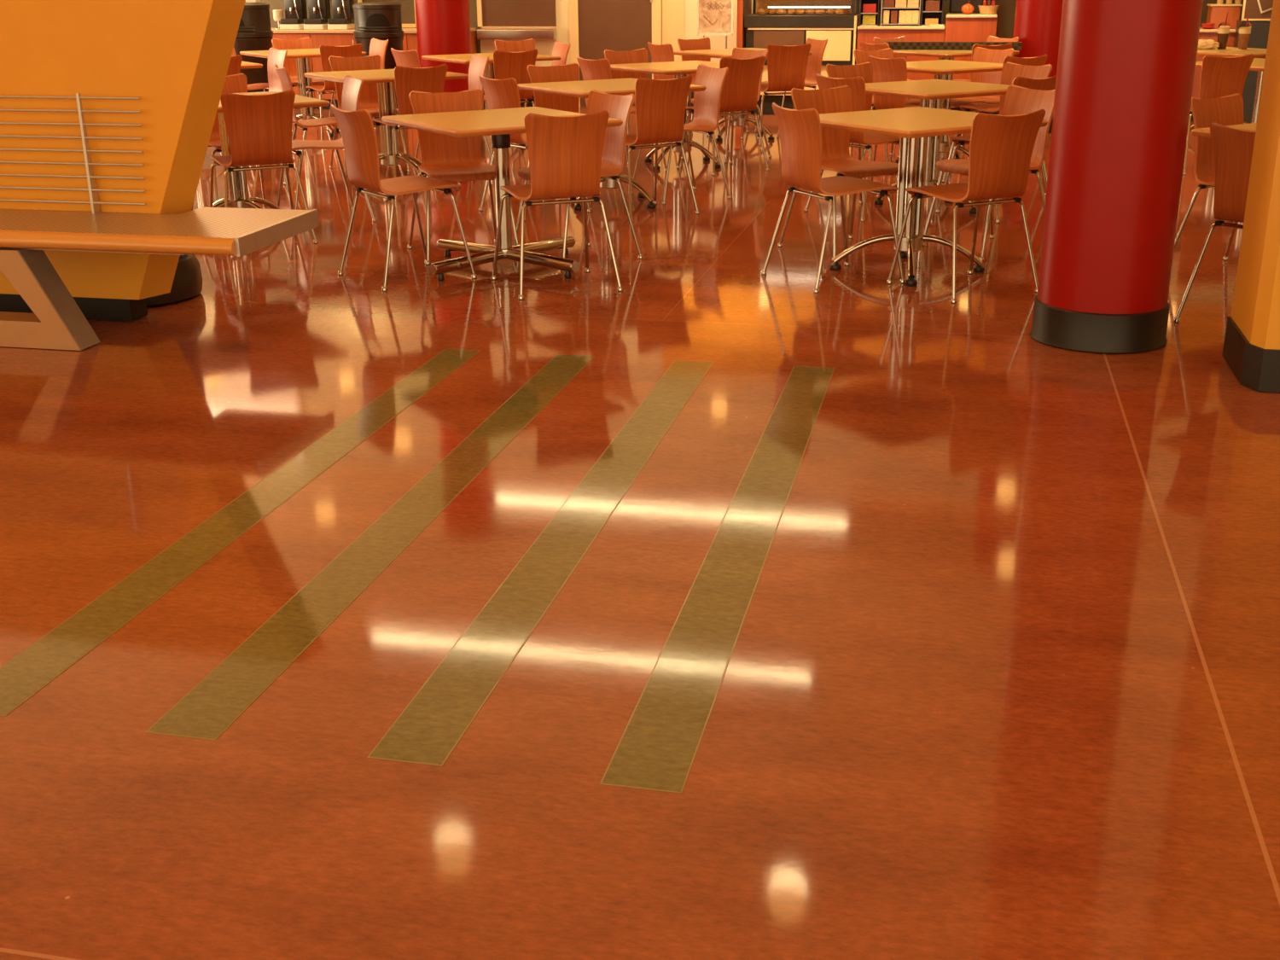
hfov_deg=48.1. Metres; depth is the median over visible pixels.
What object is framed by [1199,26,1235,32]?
countertop
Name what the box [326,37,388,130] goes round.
chair
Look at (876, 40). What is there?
chair
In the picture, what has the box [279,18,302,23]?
shelf
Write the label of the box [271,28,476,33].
countertop
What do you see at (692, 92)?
baseboard
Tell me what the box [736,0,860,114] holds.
display case
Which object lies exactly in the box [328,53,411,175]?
chair
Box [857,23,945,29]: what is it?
countertop
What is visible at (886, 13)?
snack packet
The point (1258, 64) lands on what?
cafe table
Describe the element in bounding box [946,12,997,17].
countertop
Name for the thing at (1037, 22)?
column
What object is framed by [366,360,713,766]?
inlaid stripe
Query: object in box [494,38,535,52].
chair
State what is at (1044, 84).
chair
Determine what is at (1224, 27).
drink
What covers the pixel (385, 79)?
cafe table
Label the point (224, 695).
inlaid stripe
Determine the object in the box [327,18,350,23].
shelf
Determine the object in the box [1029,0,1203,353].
column
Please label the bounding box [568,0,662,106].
door
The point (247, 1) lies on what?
box
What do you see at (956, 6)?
espresso machine
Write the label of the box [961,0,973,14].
pumpkin
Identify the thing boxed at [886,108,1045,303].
chair
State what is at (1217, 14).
wooden box
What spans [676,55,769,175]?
chair
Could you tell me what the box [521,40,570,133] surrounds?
chair
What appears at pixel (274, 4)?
trim
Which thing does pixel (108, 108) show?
bench
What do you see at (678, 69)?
cafe table
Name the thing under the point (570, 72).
chair
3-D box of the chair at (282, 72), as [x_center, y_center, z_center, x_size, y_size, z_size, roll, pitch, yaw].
[-2.224,-2.457,9.974,0.533,0.835,0.514,-8,21,-21]
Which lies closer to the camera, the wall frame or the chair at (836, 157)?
the chair at (836, 157)
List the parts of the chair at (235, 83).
seat, leg, backrest, leg, leg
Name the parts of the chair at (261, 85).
backrest, seat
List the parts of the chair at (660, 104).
leg, seat, seat rail, leg, backrest, leg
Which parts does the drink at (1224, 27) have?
dome lid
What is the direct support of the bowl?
on the counter at (1206, 34)
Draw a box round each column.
[414,0,471,92]
[1012,0,1063,132]
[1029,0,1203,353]
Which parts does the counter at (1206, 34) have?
panel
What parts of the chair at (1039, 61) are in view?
leg, seat, backrest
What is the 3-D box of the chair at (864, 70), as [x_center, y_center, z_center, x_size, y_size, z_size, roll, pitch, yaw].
[1.523,-2.324,9.521,0.514,0.835,0.533,-12,23,-30]
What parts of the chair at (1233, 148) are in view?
leg, seat, backrest, seat rail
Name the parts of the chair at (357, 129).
leg, backrest, seat rail, leg, seat, leg, leg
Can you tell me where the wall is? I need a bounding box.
[479,0,860,66]
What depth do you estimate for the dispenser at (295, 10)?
15.80 m
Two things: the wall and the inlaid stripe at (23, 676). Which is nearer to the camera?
the inlaid stripe at (23, 676)
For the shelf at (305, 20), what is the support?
attached to the dispenser at (319, 10)
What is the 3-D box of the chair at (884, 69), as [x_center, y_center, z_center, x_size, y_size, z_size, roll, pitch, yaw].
[1.974,-2.695,10.555,0.533,0.835,0.514,-12,23,-29]
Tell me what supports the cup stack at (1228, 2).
on the wooden box at (1217, 14)
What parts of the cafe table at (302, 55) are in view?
arm, arm, arm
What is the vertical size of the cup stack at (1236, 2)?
0.168 m
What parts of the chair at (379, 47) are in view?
leg, backrest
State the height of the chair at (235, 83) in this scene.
0.835 m
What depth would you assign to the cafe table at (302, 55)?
13.21 m
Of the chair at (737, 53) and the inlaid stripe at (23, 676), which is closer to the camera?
the inlaid stripe at (23, 676)
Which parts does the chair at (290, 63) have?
backrest, seat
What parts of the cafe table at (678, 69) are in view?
arm, arm, arm, arm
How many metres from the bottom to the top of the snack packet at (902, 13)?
0.125 m
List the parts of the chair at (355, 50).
leg, seat, leg, backrest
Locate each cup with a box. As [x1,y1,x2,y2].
[1216,33,1228,49]
[1238,33,1250,49]
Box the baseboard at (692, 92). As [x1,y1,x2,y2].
[483,91,693,106]
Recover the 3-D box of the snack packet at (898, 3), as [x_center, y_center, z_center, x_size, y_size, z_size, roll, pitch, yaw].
[2.611,-4.782,14.346,0.110,0.110,0.050,4,20,12]
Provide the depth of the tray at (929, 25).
14.24 m
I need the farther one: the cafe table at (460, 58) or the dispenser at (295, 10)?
the dispenser at (295, 10)
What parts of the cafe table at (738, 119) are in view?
arm, arm, arm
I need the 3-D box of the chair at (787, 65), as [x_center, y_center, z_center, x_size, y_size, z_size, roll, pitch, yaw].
[1.206,-3.370,12.470,0.514,0.835,0.533,-5,20,-13]
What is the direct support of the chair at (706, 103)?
on the floor
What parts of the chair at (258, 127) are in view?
leg, leg, seat, backrest, seat rail, leg, leg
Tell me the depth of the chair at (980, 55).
11.28 m
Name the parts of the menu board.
panel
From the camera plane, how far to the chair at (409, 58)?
11.75 m
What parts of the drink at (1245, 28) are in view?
dome lid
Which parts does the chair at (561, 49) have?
backrest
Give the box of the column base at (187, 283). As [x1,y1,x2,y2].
[145,254,202,307]
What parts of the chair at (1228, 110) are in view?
leg, seat, backrest, leg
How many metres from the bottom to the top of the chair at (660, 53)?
0.835 m
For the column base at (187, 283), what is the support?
on the floor
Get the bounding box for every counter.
[271,28,477,108]
[855,23,945,110]
[944,12,997,113]
[1189,26,1235,120]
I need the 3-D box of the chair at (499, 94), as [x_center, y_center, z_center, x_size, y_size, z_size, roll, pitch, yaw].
[-0.671,-2.081,8.885,0.533,0.835,0.514,-15,24,-35]
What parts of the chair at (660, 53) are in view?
backrest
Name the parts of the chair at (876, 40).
backrest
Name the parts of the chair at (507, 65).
seat, backrest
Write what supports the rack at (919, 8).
on the counter at (866, 34)
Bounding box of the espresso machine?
[948,0,983,13]
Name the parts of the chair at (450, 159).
leg, leg, backrest, seat, leg, leg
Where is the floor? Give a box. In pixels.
[0,105,1279,959]
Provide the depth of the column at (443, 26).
13.92 m
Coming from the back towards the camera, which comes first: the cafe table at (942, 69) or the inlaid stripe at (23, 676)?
the cafe table at (942, 69)
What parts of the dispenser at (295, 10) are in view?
lever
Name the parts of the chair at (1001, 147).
leg, leg, seat, leg, seat rail, backrest, leg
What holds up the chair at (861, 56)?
on the floor
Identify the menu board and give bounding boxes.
[1233,0,1273,123]
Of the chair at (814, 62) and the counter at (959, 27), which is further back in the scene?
the counter at (959, 27)
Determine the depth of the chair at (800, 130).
6.73 m
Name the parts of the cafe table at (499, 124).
arm, arm, arm, arm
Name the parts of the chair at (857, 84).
leg, backrest, seat rail, leg, leg, seat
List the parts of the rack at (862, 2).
frame, frame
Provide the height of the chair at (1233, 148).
0.835 m
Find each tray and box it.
[279,23,303,29]
[303,23,328,29]
[327,23,354,29]
[929,24,943,26]
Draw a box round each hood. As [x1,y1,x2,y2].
[236,2,273,38]
[352,2,403,38]
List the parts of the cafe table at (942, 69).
arm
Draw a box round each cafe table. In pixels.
[212,91,329,209]
[221,60,262,152]
[239,48,366,136]
[303,69,468,176]
[381,106,622,280]
[421,52,561,145]
[517,77,706,209]
[610,60,763,169]
[673,47,812,140]
[819,106,1047,285]
[865,79,1009,214]
[892,49,1019,109]
[895,59,1002,162]
[1189,46,1266,130]
[1191,122,1256,138]
[1195,58,1265,122]
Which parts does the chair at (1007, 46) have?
backrest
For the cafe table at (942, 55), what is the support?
on the floor
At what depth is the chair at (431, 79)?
9.75 m
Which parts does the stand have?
frame, leg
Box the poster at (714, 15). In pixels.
[698,0,731,33]
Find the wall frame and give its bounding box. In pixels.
[357,0,416,27]
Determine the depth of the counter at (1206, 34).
13.74 m
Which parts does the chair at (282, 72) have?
backrest, leg, leg, seat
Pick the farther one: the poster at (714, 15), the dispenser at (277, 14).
the dispenser at (277, 14)
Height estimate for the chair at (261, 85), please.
0.835 m
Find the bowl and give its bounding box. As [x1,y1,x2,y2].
[1201,23,1215,29]
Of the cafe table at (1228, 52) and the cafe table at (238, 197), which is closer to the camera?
the cafe table at (238, 197)
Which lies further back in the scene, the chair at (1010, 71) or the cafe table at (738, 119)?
the cafe table at (738, 119)
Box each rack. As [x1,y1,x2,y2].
[859,0,880,25]
[880,0,921,25]
[920,0,943,25]
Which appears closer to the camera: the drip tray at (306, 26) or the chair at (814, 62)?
the chair at (814, 62)
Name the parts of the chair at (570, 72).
backrest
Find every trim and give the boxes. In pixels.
[260,0,481,53]
[662,0,684,61]
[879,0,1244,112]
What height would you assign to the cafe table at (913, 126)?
0.743 m
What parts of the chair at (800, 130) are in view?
leg, backrest, seat rail, leg, seat, leg, leg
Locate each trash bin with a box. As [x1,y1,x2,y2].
[233,2,273,92]
[352,2,403,118]
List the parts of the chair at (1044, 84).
leg, seat, leg, backrest, leg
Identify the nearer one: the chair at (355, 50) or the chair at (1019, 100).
the chair at (1019, 100)
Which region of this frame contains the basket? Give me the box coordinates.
[978,5,999,14]
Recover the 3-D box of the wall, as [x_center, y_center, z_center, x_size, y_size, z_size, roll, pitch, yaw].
[2.004,-6.075,14.740,19.000,4.400,0.203,4,20,12]
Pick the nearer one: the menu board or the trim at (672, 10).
the menu board
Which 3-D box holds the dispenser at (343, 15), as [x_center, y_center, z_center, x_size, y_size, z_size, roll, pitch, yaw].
[-3.273,-5.265,15.672,0.230,0.650,0.275,4,20,12]
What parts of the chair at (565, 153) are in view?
leg, leg, seat, seat rail, backrest, leg, leg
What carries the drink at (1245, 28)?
on the cafe table at (1228, 52)
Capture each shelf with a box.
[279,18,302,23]
[303,18,326,23]
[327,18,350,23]
[881,23,919,24]
[882,6,919,8]
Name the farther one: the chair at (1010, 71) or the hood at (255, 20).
the hood at (255, 20)
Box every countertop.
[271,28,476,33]
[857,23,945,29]
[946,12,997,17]
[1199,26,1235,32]
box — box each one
[245,0,260,2]
[1206,3,1242,29]
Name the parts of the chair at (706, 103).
leg, leg, leg, seat, backrest, leg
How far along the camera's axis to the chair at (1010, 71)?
9.49 m
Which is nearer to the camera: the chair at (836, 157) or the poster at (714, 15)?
the chair at (836, 157)
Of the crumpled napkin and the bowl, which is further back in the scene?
the bowl
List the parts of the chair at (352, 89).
leg, leg, seat, leg, backrest, leg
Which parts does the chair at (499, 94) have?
leg, backrest, seat rail, seat, leg, leg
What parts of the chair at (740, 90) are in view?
leg, leg, seat, leg, seat rail, backrest, leg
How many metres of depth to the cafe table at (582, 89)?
9.07 m
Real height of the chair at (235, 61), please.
0.835 m
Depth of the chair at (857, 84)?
8.56 m
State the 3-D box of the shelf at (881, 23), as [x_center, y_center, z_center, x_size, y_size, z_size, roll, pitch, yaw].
[2.627,-4.600,14.468,0.369,0.008,0.200,4,20,12]
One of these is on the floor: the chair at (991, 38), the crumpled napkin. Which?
the chair at (991, 38)
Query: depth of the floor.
3.44 m
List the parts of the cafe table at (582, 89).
arm, arm, arm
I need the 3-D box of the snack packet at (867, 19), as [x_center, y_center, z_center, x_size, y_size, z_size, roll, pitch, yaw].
[2.312,-4.640,14.468,0.130,0.095,0.050,4,20,12]
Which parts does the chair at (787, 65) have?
leg, leg, seat rail, seat, backrest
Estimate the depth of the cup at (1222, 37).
12.41 m
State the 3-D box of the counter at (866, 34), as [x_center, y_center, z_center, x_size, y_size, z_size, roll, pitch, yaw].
[2.674,-4.210,14.732,0.858,0.877,0.670,4,20,12]
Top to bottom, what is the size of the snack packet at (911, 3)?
0.110 m
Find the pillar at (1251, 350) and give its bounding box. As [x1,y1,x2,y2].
[1222,0,1279,392]
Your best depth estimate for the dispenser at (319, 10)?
15.74 m
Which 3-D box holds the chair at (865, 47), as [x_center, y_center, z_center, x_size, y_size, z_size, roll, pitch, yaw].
[2.214,-3.400,12.533,0.533,0.835,0.514,-11,22,-26]
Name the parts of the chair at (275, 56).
backrest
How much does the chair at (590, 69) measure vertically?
0.835 m
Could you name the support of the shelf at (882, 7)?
attached to the rack at (919, 8)
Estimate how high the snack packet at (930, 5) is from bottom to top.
0.100 m
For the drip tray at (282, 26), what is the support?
on the dispenser at (295, 10)
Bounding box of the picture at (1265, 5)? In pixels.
[1259,0,1273,11]
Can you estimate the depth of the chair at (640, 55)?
11.50 m
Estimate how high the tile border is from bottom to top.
0.062 m
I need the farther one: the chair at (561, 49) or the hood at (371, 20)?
the hood at (371, 20)
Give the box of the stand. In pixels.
[697,0,733,116]
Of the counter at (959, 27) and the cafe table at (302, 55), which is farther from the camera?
the counter at (959, 27)
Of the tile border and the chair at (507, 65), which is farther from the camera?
the tile border
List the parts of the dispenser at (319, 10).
lever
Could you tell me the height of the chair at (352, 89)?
0.835 m
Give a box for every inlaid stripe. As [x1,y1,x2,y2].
[0,348,480,716]
[145,354,594,740]
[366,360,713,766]
[599,366,834,793]
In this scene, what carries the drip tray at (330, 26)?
on the dispenser at (343, 15)
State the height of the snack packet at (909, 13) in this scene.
0.125 m
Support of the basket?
on the counter at (959, 27)
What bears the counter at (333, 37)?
on the floor
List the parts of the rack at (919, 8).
frame, frame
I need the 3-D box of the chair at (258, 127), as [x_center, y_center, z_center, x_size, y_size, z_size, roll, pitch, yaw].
[-2.140,-1.753,7.994,0.514,0.835,0.533,-10,22,-24]
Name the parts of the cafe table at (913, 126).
arm, arm, arm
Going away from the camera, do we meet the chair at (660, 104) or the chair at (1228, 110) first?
the chair at (1228, 110)
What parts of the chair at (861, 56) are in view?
backrest, leg, seat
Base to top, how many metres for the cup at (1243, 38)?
0.130 m
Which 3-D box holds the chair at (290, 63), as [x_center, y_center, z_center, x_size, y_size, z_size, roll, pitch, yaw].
[-3.236,-3.809,13.796,0.514,0.835,0.533,-12,23,-30]
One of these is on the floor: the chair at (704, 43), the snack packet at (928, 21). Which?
the chair at (704, 43)
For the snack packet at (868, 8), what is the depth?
14.41 m
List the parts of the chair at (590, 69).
backrest, leg, seat, leg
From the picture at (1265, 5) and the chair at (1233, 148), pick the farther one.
the picture at (1265, 5)
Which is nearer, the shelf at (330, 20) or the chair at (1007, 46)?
the chair at (1007, 46)
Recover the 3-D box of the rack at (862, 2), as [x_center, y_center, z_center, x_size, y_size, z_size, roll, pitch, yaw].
[2.323,-4.803,14.467,0.185,0.420,0.200,4,20,12]
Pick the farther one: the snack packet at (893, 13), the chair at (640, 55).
the snack packet at (893, 13)
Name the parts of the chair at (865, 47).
backrest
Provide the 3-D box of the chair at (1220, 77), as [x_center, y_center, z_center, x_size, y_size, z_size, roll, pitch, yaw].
[4.140,-2.704,10.536,0.514,0.835,0.533,-4,20,-10]
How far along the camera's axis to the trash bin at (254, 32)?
14.61 m
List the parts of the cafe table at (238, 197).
arm, arm, arm, arm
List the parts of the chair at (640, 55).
backrest, leg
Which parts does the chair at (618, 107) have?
leg, leg, seat, leg, backrest, leg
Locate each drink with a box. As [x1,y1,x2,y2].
[1216,12,1230,49]
[1238,12,1251,49]
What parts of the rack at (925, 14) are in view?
frame, frame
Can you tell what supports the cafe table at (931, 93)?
on the floor
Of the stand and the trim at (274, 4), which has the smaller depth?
the stand
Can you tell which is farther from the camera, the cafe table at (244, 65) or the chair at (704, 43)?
the chair at (704, 43)
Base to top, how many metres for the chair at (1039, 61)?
0.835 m
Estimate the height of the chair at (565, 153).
0.835 m
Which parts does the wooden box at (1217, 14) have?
lid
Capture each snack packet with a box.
[862,3,876,12]
[862,14,876,24]
[883,0,895,7]
[883,10,890,23]
[890,10,897,23]
[895,0,907,7]
[898,10,906,23]
[905,10,912,23]
[907,0,919,7]
[912,10,919,23]
[925,0,940,11]
[925,18,938,24]
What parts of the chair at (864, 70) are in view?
backrest, leg, leg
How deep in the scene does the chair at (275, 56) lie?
12.05 m
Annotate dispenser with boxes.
[273,9,283,29]
[279,0,307,29]
[303,0,331,29]
[327,0,354,29]
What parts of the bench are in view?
leg frame, plate, rod, rod, rod, rod, rod, rod, rod, rod, rod, under rail, divider panel, seat, panel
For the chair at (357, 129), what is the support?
on the floor
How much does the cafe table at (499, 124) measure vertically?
0.743 m
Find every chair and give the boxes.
[191,73,294,210]
[209,89,318,243]
[226,54,242,75]
[231,47,296,137]
[267,46,298,151]
[271,37,339,132]
[274,64,366,189]
[276,75,377,221]
[302,43,362,140]
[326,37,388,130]
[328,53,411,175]
[331,104,477,290]
[372,64,461,186]
[390,47,420,133]
[407,88,518,264]
[414,53,494,165]
[478,75,591,221]
[483,48,537,156]
[491,110,622,299]
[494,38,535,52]
[512,89,643,258]
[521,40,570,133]
[527,62,624,200]
[576,56,667,171]
[589,75,699,221]
[604,47,683,162]
[631,64,731,203]
[647,41,720,134]
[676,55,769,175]
[677,36,749,136]
[685,46,771,162]
[740,42,811,145]
[754,37,827,137]
[761,102,905,293]
[777,85,898,261]
[803,73,899,221]
[820,61,877,201]
[849,47,919,162]
[860,40,889,144]
[861,54,952,160]
[871,35,909,110]
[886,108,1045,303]
[922,84,1054,261]
[936,75,1056,223]
[942,61,1052,195]
[950,46,1014,159]
[952,53,1047,152]
[953,35,1018,104]
[960,42,1012,146]
[1173,93,1243,260]
[1173,122,1256,322]
[1182,53,1254,174]
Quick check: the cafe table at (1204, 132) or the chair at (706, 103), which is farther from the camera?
the chair at (706, 103)
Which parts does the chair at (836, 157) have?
leg, backrest, leg, leg, seat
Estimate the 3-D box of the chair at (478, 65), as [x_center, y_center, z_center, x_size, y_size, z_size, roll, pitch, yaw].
[-1.410,-2.765,10.823,0.533,0.835,0.514,-9,21,-23]
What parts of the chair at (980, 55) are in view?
seat, seat rail, backrest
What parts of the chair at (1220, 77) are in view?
leg, backrest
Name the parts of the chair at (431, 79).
seat, leg, backrest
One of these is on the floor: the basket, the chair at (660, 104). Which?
the chair at (660, 104)
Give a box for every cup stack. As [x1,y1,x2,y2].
[1216,0,1223,4]
[1226,0,1232,4]
[1234,0,1241,4]
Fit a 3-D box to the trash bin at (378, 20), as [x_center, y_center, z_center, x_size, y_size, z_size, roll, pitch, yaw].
[-2.641,-4.263,14.604,0.504,1.137,0.506,4,20,12]
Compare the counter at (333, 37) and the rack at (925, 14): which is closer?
the rack at (925, 14)
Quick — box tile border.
[882,41,1021,50]
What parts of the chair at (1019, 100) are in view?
leg, leg, seat, leg, backrest, leg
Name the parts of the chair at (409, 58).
backrest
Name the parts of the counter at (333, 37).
door, door, door, door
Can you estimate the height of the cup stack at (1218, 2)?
0.168 m
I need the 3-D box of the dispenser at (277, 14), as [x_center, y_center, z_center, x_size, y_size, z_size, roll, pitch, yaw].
[-3.999,-5.097,15.879,0.110,0.205,0.110,4,20,12]
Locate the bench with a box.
[0,0,318,350]
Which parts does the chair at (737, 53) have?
leg, leg, backrest, leg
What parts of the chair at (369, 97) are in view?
leg, leg, backrest, seat, leg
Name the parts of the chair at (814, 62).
leg, leg, seat, backrest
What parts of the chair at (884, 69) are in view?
backrest, seat, leg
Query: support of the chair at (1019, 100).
on the floor
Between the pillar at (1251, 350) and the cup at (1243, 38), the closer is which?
the pillar at (1251, 350)
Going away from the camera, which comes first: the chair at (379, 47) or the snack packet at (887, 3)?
the chair at (379, 47)
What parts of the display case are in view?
panel, panel, glass, bright trim, frame, panel, trim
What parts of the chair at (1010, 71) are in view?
leg, backrest, leg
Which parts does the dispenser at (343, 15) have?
lever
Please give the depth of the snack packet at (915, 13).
14.34 m
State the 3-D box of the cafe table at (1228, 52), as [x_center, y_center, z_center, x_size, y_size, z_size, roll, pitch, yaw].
[5.065,-3.315,12.367,0.900,0.743,0.900,-12,23,-30]
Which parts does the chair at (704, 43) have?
backrest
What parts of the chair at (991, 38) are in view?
seat, backrest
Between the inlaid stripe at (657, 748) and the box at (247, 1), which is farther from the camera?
the box at (247, 1)
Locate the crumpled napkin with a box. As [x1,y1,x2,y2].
[1197,39,1219,49]
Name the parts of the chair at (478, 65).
leg, backrest, leg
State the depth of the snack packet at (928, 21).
14.32 m

